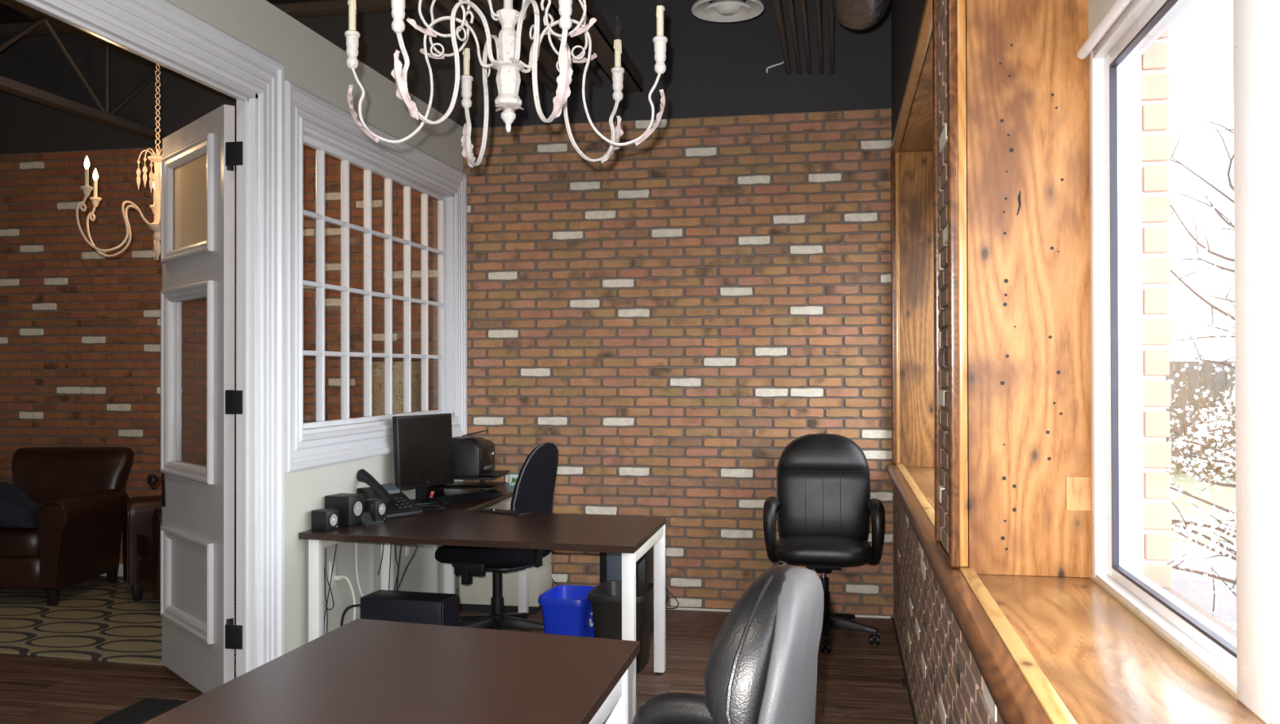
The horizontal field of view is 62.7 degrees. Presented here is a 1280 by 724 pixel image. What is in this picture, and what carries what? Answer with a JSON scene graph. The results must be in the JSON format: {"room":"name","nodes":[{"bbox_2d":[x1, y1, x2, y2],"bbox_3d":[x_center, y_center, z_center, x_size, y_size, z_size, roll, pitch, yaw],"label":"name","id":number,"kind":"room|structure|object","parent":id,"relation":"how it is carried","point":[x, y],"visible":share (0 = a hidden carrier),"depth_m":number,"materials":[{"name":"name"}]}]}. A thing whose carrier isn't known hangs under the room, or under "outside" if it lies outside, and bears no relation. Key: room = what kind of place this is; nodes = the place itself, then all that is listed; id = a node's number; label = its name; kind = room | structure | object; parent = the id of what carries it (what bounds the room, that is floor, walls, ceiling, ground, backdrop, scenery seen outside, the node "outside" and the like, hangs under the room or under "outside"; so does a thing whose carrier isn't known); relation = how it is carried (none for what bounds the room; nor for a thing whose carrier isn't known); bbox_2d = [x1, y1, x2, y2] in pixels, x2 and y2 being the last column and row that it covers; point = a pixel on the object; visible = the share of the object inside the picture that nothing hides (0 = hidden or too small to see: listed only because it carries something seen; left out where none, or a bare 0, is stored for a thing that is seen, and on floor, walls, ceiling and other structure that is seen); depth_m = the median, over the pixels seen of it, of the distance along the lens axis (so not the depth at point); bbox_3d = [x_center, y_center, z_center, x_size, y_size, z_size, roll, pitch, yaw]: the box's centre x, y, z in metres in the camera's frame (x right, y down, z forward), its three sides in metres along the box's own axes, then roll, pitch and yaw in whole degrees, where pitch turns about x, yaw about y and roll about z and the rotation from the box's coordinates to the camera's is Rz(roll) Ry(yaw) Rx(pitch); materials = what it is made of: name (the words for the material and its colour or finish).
{"room":"office","nodes":[
{"label":"office","id":0,"kind":"room"},
{"bbox_2d":[0,0,324,23],"bbox_3d":[-3.201,-2.521,3.167,9.150,0.100,8.800,0,0,11],"label":"ceiling","id":1,"kind":"structure","parent":0,"point":[8,15],"depth_m":7.44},
{"bbox_2d":[75,63,162,261],"bbox_3d":[-2.433,-1.502,5.314,0.782,1.976,0.703,0,0,11],"label":"chandelier","id":2,"kind":"object","parent":1,"relation":"hanging from","point":[155,226],"visible":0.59,"depth_m":5.29,"materials":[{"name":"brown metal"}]},
{"bbox_2d":[0,0,515,37],"bbox_3d":[-2.829,-2.283,6.606,8.213,0.290,0.090,0,0,11],"label":"joist","id":3,"kind":"object","parent":1,"relation":"attached to","point":[331,6],"visible":0.24,"depth_m":6.41,"materials":[{"name":"brown metal"}]},
{"bbox_2d":[344,0,667,168],"bbox_3d":[-0.363,-1.549,2.888,0.846,1.903,0.773,0,0,11],"label":"chandelier","id":4,"kind":"object","parent":1,"relation":"hanging from","point":[508,45],"visible":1,"depth_m":2.88,"materials":[{"name":"white metal"}]},
{"bbox_2d":[0,0,453,564],"bbox_3d":[-4.015,-0.484,7.544,5.910,3.990,0.113,0,0,11],"label":"wall","id":5,"kind":"structure","parent":0,"point":[80,326],"depth_m":7.43,"materials":[{"name":"brick"}]},
{"bbox_2d":[0,0,166,141],"bbox_3d":[-3.772,-1.839,5.209,0.090,0.550,4.427,0,0,11],"label":"joist","id":6,"kind":"object","parent":5,"relation":"attached to","point":[103,116],"visible":0.95,"depth_m":6.57,"materials":[{"name":"brown metal"}]},
{"bbox_2d":[98,563,123,577],"bbox_3d":[-3.345,1.464,7.338,4.490,0.090,0.016,0,0,11],"label":"baseboard","id":7,"kind":"structure","parent":5,"relation":"attached to","point":[120,573],"depth_m":7.39,"materials":[{"name":"white wood"}]},
{"bbox_2d":[167,0,463,653],"bbox_3d":[-1.873,-0.017,2.807,0.077,2.980,8.420,0,0,11],"label":"wall","id":8,"kind":"structure","parent":0,"point":[313,63],"depth_m":4.90,"materials":[{"name":"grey paint"}]},
{"bbox_2d":[15,0,258,677],"bbox_3d":[-1.784,0.187,3.270,0.085,2.579,2.066,0,0,11],"label":"trim","id":9,"kind":"structure","parent":8,"relation":"attached to","point":[247,100],"depth_m":4.25,"materials":[{"name":"white wood"}]},
{"bbox_2d":[61,0,284,666],"bbox_3d":[-1.732,0.105,3.258,0.030,2.743,2.396,0,0,11],"label":"trim","id":10,"kind":"structure","parent":8,"relation":"attached to","point":[162,24],"depth_m":4.31,"materials":[{"name":"white wood"}]},
{"bbox_2d":[146,104,236,693],"bbox_3d":[-1.980,0.182,4.691,0.194,2.500,0.868,0,-1,-40],"label":"door","id":11,"kind":"structure","parent":8,"relation":"in","point":[197,529],"depth_m":4.61,"materials":[{"name":"wood"}]},
{"bbox_2d":[225,624,242,649],"bbox_3d":[-1.645,1.113,4.255,0.076,0.096,0.004,0,0,11],"label":"hinge","id":12,"kind":"object","parent":8,"relation":"attached to","point":[233,633],"depth_m":4.25,"materials":[{"name":"black metal"}]},
{"bbox_2d":[225,141,242,165],"bbox_3d":[-1.648,-0.847,4.268,0.076,0.096,0.004,0,0,11],"label":"hinge","id":13,"kind":"object","parent":8,"relation":"attached to","point":[233,150],"depth_m":4.27,"materials":[{"name":"black metal"}]},
{"bbox_2d":[225,390,242,413],"bbox_3d":[-1.646,0.163,4.261,0.076,0.096,0.004,0,0,11],"label":"hinge","id":14,"kind":"object","parent":8,"relation":"attached to","point":[233,398],"depth_m":4.26,"materials":[{"name":"black metal"}]},
{"bbox_2d":[329,559,341,586],"bbox_3d":[-1.414,0.982,4.901,0.040,0.116,0.070,0,0,11],"label":"wall outlet","id":15,"kind":"object","parent":8,"relation":"attached to","point":[335,577],"visible":0.88,"depth_m":4.89,"materials":[{"name":"white plastic"}]},
{"bbox_2d":[340,575,355,620],"bbox_3d":[-1.363,1.233,4.874,0.081,0.475,0.065,0,0,-6],"label":"cable","id":16,"kind":"object","parent":15,"relation":"hanging from","point":[342,576],"visible":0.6,"depth_m":4.90,"materials":[{"name":"white plastic"}]},
{"bbox_2d":[284,80,466,472],"bbox_3d":[-1.342,-0.356,5.538,0.115,1.669,2.184,0,0,11],"label":"window","id":17,"kind":"structure","parent":8,"relation":"in","point":[310,120],"depth_m":5.32,"materials":[{"name":"white wood"}]},
{"bbox_2d":[405,543,411,555],"bbox_3d":[-1.266,0.999,5.763,0.009,0.116,0.070,0,0,11],"label":"wall outlet","id":18,"kind":"object","parent":8,"relation":"attached to","point":[408,546],"visible":0.56,"depth_m":5.75,"materials":[{"name":"white plastic"}]},
{"bbox_2d":[454,586,459,604],"bbox_3d":[-1.310,1.442,5.511,0.014,0.100,2.211,0,0,11],"label":"baseboard","id":19,"kind":"structure","parent":8,"relation":"attached to","point":[457,590],"depth_m":6.48,"materials":[{"name":"white wood"}]},
{"bbox_2d":[0,575,917,723],"bbox_3d":[-3.193,1.509,3.138,9.150,0.060,8.800,0,0,11],"label":"floor","id":20,"kind":"structure","parent":0,"point":[859,682],"depth_m":4.91,"materials":[{"name":"wood"}]},
{"bbox_2d":[0,576,235,671],"bbox_3d":[-3.952,1.494,6.386,4.650,0.015,1.900,0,0,11],"label":"area rug","id":21,"kind":"object","parent":20,"relation":"on","point":[95,619],"visible":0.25,"depth_m":5.96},
{"bbox_2d":[0,447,133,605],"bbox_3d":[-3.868,1.034,6.800,0.810,0.908,0.900,0,0,1],"label":"chair","id":22,"kind":"object","parent":21,"relation":"on","point":[77,538],"visible":0.88,"depth_m":6.78,"materials":[{"name":"brown leather"}]},
{"bbox_2d":[0,527,39,556],"bbox_3d":[-3.869,1.098,6.689,0.490,0.176,0.640,0,0,1],"label":"seat cushion","id":23,"kind":"object","parent":22,"relation":"on","point":[14,542],"depth_m":6.38,"materials":[{"name":"brown leather"}]},
{"bbox_2d":[0,481,43,528],"bbox_3d":[-4.013,0.865,6.470,0.762,0.277,0.491,0,0,11],"label":"pillow","id":24,"kind":"object","parent":22,"relation":"on","point":[18,509],"visible":0.97,"depth_m":6.35,"materials":[{"name":"blue fabric"}]},
{"bbox_2d":[120,489,235,600],"bbox_3d":[-2.655,1.030,6.583,0.900,0.908,0.810,0,-1,-41],"label":"chair","id":25,"kind":"object","parent":21,"relation":"on","point":[141,516],"visible":0.32,"depth_m":6.48,"materials":[{"name":"brown leather"}]},
{"bbox_2d":[136,528,152,561],"bbox_3d":[-2.738,1.094,6.510,0.640,0.176,0.490,0,-1,-41],"label":"seat cushion","id":26,"kind":"object","parent":25,"relation":"on","point":[144,535],"depth_m":6.31,"materials":[{"name":"brown leather"}]},
{"bbox_2d":[371,360,421,416],"bbox_3d":[-1.554,0.744,6.650,0.341,1.512,0.342,0,0,11],"label":"floor lamp","id":27,"kind":"object","parent":21,"relation":"on","point":[378,366],"visible":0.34,"depth_m":6.51,"materials":[{"name":"beige paper"}]},
{"bbox_2d":[92,697,188,723],"bbox_3d":[-1.812,1.476,4.114,0.900,0.012,0.870,0,0,11],"label":"door mat","id":28,"kind":"object","parent":20,"relation":"on","point":[146,709],"visible":0.28,"depth_m":4.43,"materials":[{"name":"fabric"}]},
{"bbox_2d":[142,618,639,723],"bbox_3d":[-0.579,1.096,2.065,0.888,0.740,1.756,0,0,11],"label":"desk","id":29,"kind":"object","parent":20,"relation":"on","point":[361,671],"visible":1,"depth_m":2.40,"materials":[{"name":"brown laminate"}]},
{"bbox_2d":[360,590,458,626],"bbox_3d":[-1.090,1.293,4.941,0.445,0.389,0.180,0,0,15],"label":"computer tower","id":30,"kind":"object","parent":20,"relation":"on","point":[417,607],"visible":0.3,"depth_m":4.87,"materials":[{"name":"black plastic"}]},
{"bbox_2d":[340,604,362,626],"bbox_3d":[-1.327,1.177,4.823,0.110,0.140,0.012,0,0,11],"label":"cable","id":31,"kind":"object","parent":30,"relation":"attached to","point":[356,605],"visible":0.81,"depth_m":4.82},
{"bbox_2d":[420,484,528,613],"bbox_3d":[-0.954,1.124,5.912,0.510,0.740,1.162,0,0,11],"label":"desk","id":32,"kind":"object","parent":20,"relation":"on","point":[504,502],"visible":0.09,"depth_m":6.10,"materials":[{"name":"brown laminate"}]},
{"bbox_2d":[392,413,453,505],"bbox_3d":[-1.159,0.517,5.617,0.190,0.470,0.430,0,0,31],"label":"computer monitor","id":33,"kind":"object","parent":32,"relation":"on","point":[423,448],"visible":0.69,"depth_m":5.59,"materials":[{"name":"black plastic"}]},
{"bbox_2d":[429,490,434,497],"bbox_3d":[-1.157,0.735,5.844,0.025,0.036,0.010,0,0,-9],"label":"stick","id":34,"kind":"object","parent":32,"relation":"on","point":[431,492],"visible":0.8,"depth_m":5.84,"materials":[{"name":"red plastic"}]},
{"bbox_2d":[426,490,502,504],"bbox_3d":[-0.958,0.740,5.762,0.140,0.024,0.430,0,-1,39],"label":"keyboard","id":35,"kind":"object","parent":32,"relation":"on","point":[479,495],"visible":0.98,"depth_m":5.72,"materials":[{"name":"black plastic"}]},
{"bbox_2d":[427,473,507,495],"bbox_3d":[-0.996,0.700,6.021,0.400,0.110,0.350,0,0,8],"label":"shelf","id":36,"kind":"object","parent":32,"relation":"on","point":[482,485],"visible":0.45,"depth_m":5.94,"materials":[{"name":"black plastic"}]},
{"bbox_2d":[427,480,506,489],"bbox_3d":[-1.000,0.706,6.026,0.390,0.007,0.340,0,0,8],"label":"tray","id":37,"kind":"object","parent":36,"relation":"on","point":[482,485],"depth_m":5.98,"materials":[{"name":"black plastic"}]},
{"bbox_2d":[452,429,509,477],"bbox_3d":[-0.982,0.518,6.005,0.425,0.251,0.320,0,0,8],"label":"printer","id":38,"kind":"object","parent":36,"relation":"on","point":[473,456],"visible":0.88,"depth_m":5.85,"materials":[{"name":"black plastic"}]},
{"bbox_2d":[480,470,509,475],"bbox_3d":[-0.837,0.633,5.990,0.135,0.012,0.230,0,0,8],"label":"paper tray","id":39,"kind":"object","parent":38,"relation":"on","point":[484,473],"depth_m":5.93,"materials":[{"name":"black plastic"}]},
{"bbox_2d":[453,473,507,479],"bbox_3d":[-0.996,0.650,6.021,0.400,0.012,0.350,0,0,8],"label":"tray","id":40,"kind":"object","parent":36,"relation":"on","point":[482,477],"depth_m":5.84,"materials":[{"name":"black plastic"}]},
{"bbox_2d":[486,488,502,494],"bbox_3d":[-0.824,0.735,5.921,0.103,0.038,0.060,0,0,31],"label":"computer mouse","id":41,"kind":"object","parent":32,"relation":"on","point":[495,491],"visible":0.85,"depth_m":5.90,"materials":[{"name":"black plastic"}]},
{"bbox_2d":[508,473,519,486],"bbox_3d":[-0.746,0.719,6.404,0.110,0.075,0.010,0,0,5],"label":"postcard","id":42,"kind":"object","parent":32,"relation":"on","point":[513,477],"visible":0.34,"depth_m":6.41,"materials":[{"name":"paper"}]},
{"bbox_2d":[509,475,518,484],"bbox_3d":[-0.746,0.719,6.405,0.098,0.063,0.001,0,0,5],"label":"print","id":43,"kind":"object","parent":42,"relation":"attached to","point":[510,476],"depth_m":6.41},
{"bbox_2d":[298,509,666,723],"bbox_3d":[-0.677,1.115,4.812,1.510,0.740,0.950,0,0,11],"label":"desk","id":44,"kind":"object","parent":20,"relation":"on","point":[631,536],"visible":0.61,"depth_m":4.61,"materials":[{"name":"brown laminate"}]},
{"bbox_2d":[311,508,339,531],"bbox_3d":[-1.399,0.702,4.681,0.092,0.088,0.092,0,0,23],"label":"speaker","id":45,"kind":"object","parent":44,"relation":"on","point":[322,519],"visible":1,"depth_m":4.65},
{"bbox_2d":[324,567,328,633],"bbox_3d":[-1.427,1.047,4.761,0.028,0.454,0.005,0,0,11],"label":"cable","id":46,"kind":"object","parent":44,"relation":"hanging from","point":[324,567],"visible":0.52,"depth_m":4.76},
{"bbox_2d":[324,547,333,609],"bbox_3d":[-1.412,0.974,4.779,0.044,0.308,0.005,0,0,11],"label":"cable","id":47,"kind":"object","parent":44,"relation":"hanging from","point":[326,548],"visible":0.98,"depth_m":4.78,"materials":[{"name":"black plastic"}]},
{"bbox_2d":[324,544,337,625],"bbox_3d":[-1.413,1.046,4.799,0.072,0.479,0.005,0,0,11],"label":"cable","id":48,"kind":"object","parent":44,"relation":"hanging from","point":[336,544],"visible":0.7,"depth_m":4.80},
{"bbox_2d":[324,493,364,526],"bbox_3d":[-1.355,0.679,4.836,0.142,0.135,0.125,0,0,21],"label":"subwoofer","id":49,"kind":"object","parent":44,"relation":"on","point":[351,507],"visible":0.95,"depth_m":4.78,"materials":[{"name":"black plastic"}]},
{"bbox_2d":[355,542,363,596],"bbox_3d":[-1.355,0.995,5.084,0.047,0.309,0.008,0,0,11],"label":"cable","id":50,"kind":"object","parent":44,"relation":"hanging from","point":[359,588],"visible":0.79,"depth_m":5.08,"materials":[{"name":"white plastic"}]},
{"bbox_2d":[360,512,383,525],"bbox_3d":[-1.237,0.721,4.850,0.090,0.051,0.064,0,-1,-37],"label":"tape dispenser","id":51,"kind":"object","parent":44,"relation":"on","point":[366,520],"visible":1,"depth_m":4.84,"materials":[{"name":"black plastic"}]},
{"bbox_2d":[364,497,386,521],"bbox_3d":[-1.239,0.695,4.911,0.086,0.105,0.085,0,0,23],"label":"speaker","id":52,"kind":"object","parent":44,"relation":"on","point":[376,508],"visible":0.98,"depth_m":4.88},
{"bbox_2d":[377,542,383,575],"bbox_3d":[-1.301,0.971,5.277,0.038,0.201,0.005,0,0,11],"label":"cable","id":53,"kind":"object","parent":44,"relation":"hanging from","point":[383,543],"visible":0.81,"depth_m":5.27,"materials":[{"name":"black plastic"}]},
{"bbox_2d":[356,468,422,519],"bbox_3d":[-1.228,0.637,5.143,0.259,0.223,0.224,0,-1,41],"label":"desk telephone","id":54,"kind":"object","parent":44,"relation":"on","point":[398,504],"visible":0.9,"depth_m":5.11,"materials":[{"name":"black plastic"}]},
{"bbox_2d":[388,542,391,590],"bbox_3d":[-1.253,1.016,5.268,0.020,0.281,0.005,0,0,11],"label":"cable","id":55,"kind":"object","parent":44,"relation":"hanging from","point":[390,543],"visible":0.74,"depth_m":5.27,"materials":[{"name":"black plastic"}]},
{"bbox_2d":[393,543,398,591],"bbox_3d":[-1.221,1.012,5.262,0.027,0.274,0.005,0,0,11],"label":"cable","id":56,"kind":"object","parent":44,"relation":"hanging from","point":[394,544],"visible":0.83,"depth_m":5.26,"materials":[{"name":"black plastic"}]},
{"bbox_2d":[396,543,401,590],"bbox_3d":[-1.203,1.015,5.259,0.034,0.268,0.005,0,0,11],"label":"cable","id":57,"kind":"object","parent":44,"relation":"hanging from","point":[401,544],"visible":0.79,"depth_m":5.26,"materials":[{"name":"black plastic"}]},
{"bbox_2d":[396,544,417,591],"bbox_3d":[-1.159,1.018,5.250,0.123,0.274,0.005,0,0,11],"label":"cable","id":58,"kind":"object","parent":44,"relation":"hanging from","point":[417,544],"visible":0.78,"depth_m":5.25,"materials":[{"name":"black plastic"}]},
{"bbox_2d":[417,504,444,511],"bbox_3d":[-1.133,0.738,5.300,0.293,0.015,0.198,0,0,11],"label":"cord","id":59,"kind":"object","parent":44,"relation":"on","point":[437,508],"visible":0.52,"depth_m":5.30,"materials":[{"name":"black plastic"}]},
{"bbox_2d":[480,508,529,515],"bbox_3d":[-0.671,0.740,5.213,0.260,0.017,0.085,0,0,35],"label":"folder","id":60,"kind":"object","parent":44,"relation":"on","point":[489,510],"visible":1,"depth_m":5.19,"materials":[{"name":"black plastic"}]},
{"bbox_2d":[435,442,558,630],"bbox_3d":[-0.753,0.959,5.647,0.619,1.064,0.604,0,0,20],"label":"chair","id":61,"kind":"object","parent":20,"relation":"on","point":[534,488],"visible":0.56,"depth_m":5.48,"materials":[{"name":"black fabric"}]},
{"bbox_2d":[459,503,551,614],"bbox_3d":[-0.811,1.164,6.377,0.498,0.665,0.275,0,0,11],"label":"base cabinet","id":62,"kind":"object","parent":20,"relation":"on","point":[475,597],"visible":0.33,"depth_m":6.25,"materials":[{"name":"white wood"}]},
{"bbox_2d":[537,585,595,637],"bbox_3d":[-0.357,1.339,5.422,0.271,0.300,0.356,0,0,14],"label":"recycling bin","id":63,"kind":"object","parent":20,"relation":"on","point":[566,610],"visible":0.68,"depth_m":5.28,"materials":[{"name":"blue plastic"}]},
{"bbox_2d":[587,580,653,673],"bbox_3d":[-0.081,1.299,5.151,0.296,0.375,0.366,0,0,13],"label":"waste bin","id":64,"kind":"object","parent":20,"relation":"on","point":[606,598],"visible":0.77,"depth_m":5.02,"materials":[{"name":"plastic"}]},
{"bbox_2d":[600,545,653,634],"bbox_3d":[-0.069,1.190,5.707,0.250,0.600,0.276,0,0,11],"label":"base cabinet","id":65,"kind":"object","parent":20,"relation":"on","point":[611,563],"visible":0.1,"depth_m":5.58,"materials":[{"name":"grey metal"}]},
{"bbox_2d":[665,587,679,608],"bbox_3d":[0.186,1.409,6.286,0.095,0.139,0.007,0,0,11],"label":"cable","id":66,"kind":"object","parent":20,"relation":"on","point":[665,588],"visible":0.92,"depth_m":6.28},
{"bbox_2d":[631,562,823,723],"bbox_3d":[0.024,0.919,1.974,0.600,1.089,0.633,0,0,18],"label":"chair","id":67,"kind":"object","parent":20,"relation":"on","point":[762,666],"visible":1,"depth_m":1.74,"materials":[{"name":"black leather"}]},
{"bbox_2d":[763,433,884,653],"bbox_3d":[0.985,0.943,5.649,0.633,1.089,0.600,0,0,10],"label":"chair","id":68,"kind":"object","parent":20,"relation":"on","point":[824,507],"visible":0.8,"depth_m":5.77,"materials":[{"name":"black leather"}]},
{"bbox_2d":[453,0,894,617],"bbox_3d":[0.426,-0.501,6.379,3.250,3.990,0.113,0,0,11],"label":"wall","id":69,"kind":"structure","parent":0,"point":[671,313],"depth_m":6.34,"materials":[{"name":"brick"}]},
{"bbox_2d":[413,0,526,92],"bbox_3d":[-1.266,-1.729,3.760,0.058,0.058,5.696,0,0,11],"label":"conduit","id":70,"kind":"object","parent":69,"relation":"attached to","point":[438,12],"visible":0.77,"depth_m":5.35,"materials":[{"name":"brown metal"}]},
{"bbox_2d":[436,0,543,92],"bbox_3d":[-1.155,-1.724,3.739,0.058,0.058,5.696,0,0,11],"label":"conduit","id":71,"kind":"object","parent":69,"relation":"attached to","point":[478,29],"visible":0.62,"depth_m":5.38,"materials":[{"name":"brown metal"}]},
{"bbox_2d":[455,0,557,92],"bbox_3d":[-1.070,-1.724,3.723,0.058,0.058,5.696,0,0,11],"label":"conduit","id":72,"kind":"object","parent":69,"relation":"attached to","point":[495,29],"visible":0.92,"depth_m":5.81,"materials":[{"name":"brown metal"}]},
{"bbox_2d":[480,0,577,86],"bbox_3d":[-0.807,-1.922,4.486,0.090,0.410,4.106,0,0,11],"label":"joist","id":73,"kind":"object","parent":69,"relation":"attached to","point":[548,57],"visible":0.3,"depth_m":5.83,"materials":[{"name":"brown wood"}]},
{"bbox_2d":[520,0,603,88],"bbox_3d":[-0.783,-1.735,3.669,0.058,0.058,5.696,0,0,11],"label":"conduit","id":74,"kind":"object","parent":69,"relation":"attached to","point":[591,74],"visible":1,"depth_m":5.76,"materials":[{"name":"brown metal"}]},
{"bbox_2d":[547,0,643,93],"bbox_3d":[-0.587,-1.712,3.583,0.140,0.090,5.800,0,0,11],"label":"ceiling beam","id":75,"kind":"structure","parent":69,"relation":"attached to","point":[602,37],"depth_m":5.53,"materials":[{"name":"brown wood"}]},
{"bbox_2d":[765,61,784,72],"bbox_3d":[0.819,-1.764,6.253,0.138,0.079,0.021,0,0,11],"label":"cable","id":76,"kind":"object","parent":69,"relation":"hanging from","point":[779,64],"visible":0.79,"depth_m":6.25,"materials":[{"name":"white plastic"}]},
{"bbox_2d":[666,607,890,618],"bbox_3d":[0.181,1.488,6.350,2.593,0.012,0.006,0,0,11],"label":"baseboard","id":77,"kind":"structure","parent":69,"relation":"attached to","point":[677,608],"depth_m":6.29,"materials":[{"name":"white wood"}]},
{"bbox_2d":[773,0,791,75],"bbox_3d":[0.356,-1.742,3.454,0.033,0.033,5.696,0,0,11],"label":"conduit","id":78,"kind":"object","parent":69,"relation":"attached to","point":[777,5],"visible":1,"depth_m":5.51,"materials":[{"name":"brown metal"}]},
{"bbox_2d":[786,0,801,75],"bbox_3d":[0.419,-1.735,3.442,0.025,0.025,5.696,0,0,11],"label":"conduit","id":79,"kind":"object","parent":69,"relation":"attached to","point":[790,4],"visible":1,"depth_m":5.50,"materials":[{"name":"brown metal"}]},
{"bbox_2d":[800,0,812,75],"bbox_3d":[0.477,-1.732,3.431,0.025,0.025,5.696,0,0,11],"label":"conduit","id":80,"kind":"object","parent":69,"relation":"attached to","point":[802,2],"visible":1,"depth_m":5.49,"materials":[{"name":"brown metal"}]},
{"bbox_2d":[814,0,823,75],"bbox_3d":[0.546,-1.728,3.417,0.025,0.025,5.696,0,0,11],"label":"conduit","id":81,"kind":"object","parent":69,"relation":"attached to","point":[818,9],"visible":1,"depth_m":5.48,"materials":[{"name":"brown metal"}]},
{"bbox_2d":[828,0,835,74],"bbox_3d":[0.608,-1.729,3.406,0.025,0.025,5.696,0,0,11],"label":"conduit","id":82,"kind":"object","parent":69,"relation":"attached to","point":[831,16],"visible":1,"depth_m":5.54,"materials":[{"name":"brown metal"}]},
{"bbox_2d":[691,0,764,22],"bbox_3d":[0.435,-1.942,5.223,0.362,0.420,0.362,0,0,11],"label":"diffuser","id":83,"kind":"object","parent":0,"point":[716,11],"visible":1,"depth_m":5.23,"materials":[{"name":"white metal"}]},
{"bbox_2d":[830,0,889,29],"bbox_3d":[0.754,-1.585,3.612,0.239,0.616,2.223,0,0,12],"label":"flexible duct","id":84,"kind":"object","parent":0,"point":[851,14],"visible":1,"depth_m":3.89,"materials":[{"name":"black metal"}]},
{"bbox_2d":[891,0,1236,723],"bbox_3d":[0.991,-0.532,2.106,0.552,3.990,8.100,0,0,11],"label":"wall","id":85,"kind":"structure","parent":0,"point":[947,686],"depth_m":3.32,"materials":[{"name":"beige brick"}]},
{"bbox_2d":[896,463,934,528],"bbox_3d":[1.240,0.598,4.711,0.038,0.045,2.837,0,0,11],"label":"trim","id":86,"kind":"structure","parent":85,"relation":"attached to","point":[930,513],"depth_m":4.54,"materials":[{"name":"brown wood"}]},
{"bbox_2d":[890,0,942,541],"bbox_3d":[1.434,-0.323,4.674,0.484,1.877,2.820,0,0,11],"label":"window","id":87,"kind":"structure","parent":85,"relation":"in","point":[914,215],"depth_m":6.03,"materials":[{"name":"brown wood"}]},
{"bbox_2d":[937,542,949,563],"bbox_3d":[0.930,0.588,3.123,0.056,0.041,0.398,0,0,11],"label":"trim","id":88,"kind":"structure","parent":85,"relation":"attached to","point":[945,553],"depth_m":3.15,"materials":[{"name":"brown wood"}]},
{"bbox_2d":[885,463,1051,723],"bbox_3d":[0.707,0.592,2.148,0.057,0.056,8.072,0,0,11],"label":"trim","id":89,"kind":"structure","parent":85,"relation":"attached to","point":[1015,703],"depth_m":2.22,"materials":[{"name":"brown wood"}]},
{"bbox_2d":[958,566,1077,723],"bbox_3d":[0.642,0.577,1.551,0.038,0.045,2.795,0,0,11],"label":"trim","id":90,"kind":"structure","parent":85,"relation":"attached to","point":[1054,708],"depth_m":1.99,"materials":[{"name":"brown wood"}]},
{"bbox_2d":[946,0,1279,723],"bbox_3d":[0.834,-0.345,1.498,0.484,1.877,2.835,0,0,11],"label":"window","id":91,"kind":"structure","parent":85,"relation":"in","point":[1044,96],"depth_m":2.78,"materials":[{"name":"brown wood"}]},
{"label":"outside","id":92,"kind":"structure","parent":0,"visible":0},
{"bbox_2d":[1166,420,1235,543],"bbox_3d":[33.787,1.981,13.952,58.800,0.001,80.000,0,0,11],"label":"lawn","id":93,"kind":"structure","parent":92,"point":[1228,493],"depth_m":15.47,"materials":[{"name":"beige plant"}]},
{"bbox_2d":[1165,360,1235,460],"bbox_3d":[12.332,1.032,22.138,6.000,2.100,0.100,0,0,11],"label":"fence","id":94,"kind":"object","parent":93,"relation":"on","point":[1219,375],"visible":0.12,"depth_m":22.20,"materials":[{"name":"white"}]},
{"bbox_2d":[1165,324,1235,482],"bbox_3d":[11.114,0.627,19.466,4.955,2.900,3.716,0,0,-2],"label":"bare shrub","id":95,"kind":"object","parent":93,"relation":"on","point":[1217,470],"visible":0.25,"depth_m":19.19,"materials":[{"name":"brown plant"}]},
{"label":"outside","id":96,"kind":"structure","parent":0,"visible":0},
{"bbox_2d":[1166,542,1236,629],"bbox_3d":[29.562,1.810,-8.656,58.700,0.001,34.000,0,0,11],"label":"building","id":97,"kind":"structure","parent":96,"point":[1227,606],"depth_m":9.44,"materials":[{"name":"concrete"}]},
{"bbox_2d":[1166,116,1236,631],"bbox_3d":[3.592,0.283,5.783,2.261,3.412,2.186,0,0,-22],"label":"blossom tree","id":98,"kind":"object","parent":97,"relation":"on","point":[1231,458],"visible":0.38,"depth_m":5.90,"materials":[{"name":"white plant"}]},
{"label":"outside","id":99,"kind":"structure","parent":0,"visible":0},
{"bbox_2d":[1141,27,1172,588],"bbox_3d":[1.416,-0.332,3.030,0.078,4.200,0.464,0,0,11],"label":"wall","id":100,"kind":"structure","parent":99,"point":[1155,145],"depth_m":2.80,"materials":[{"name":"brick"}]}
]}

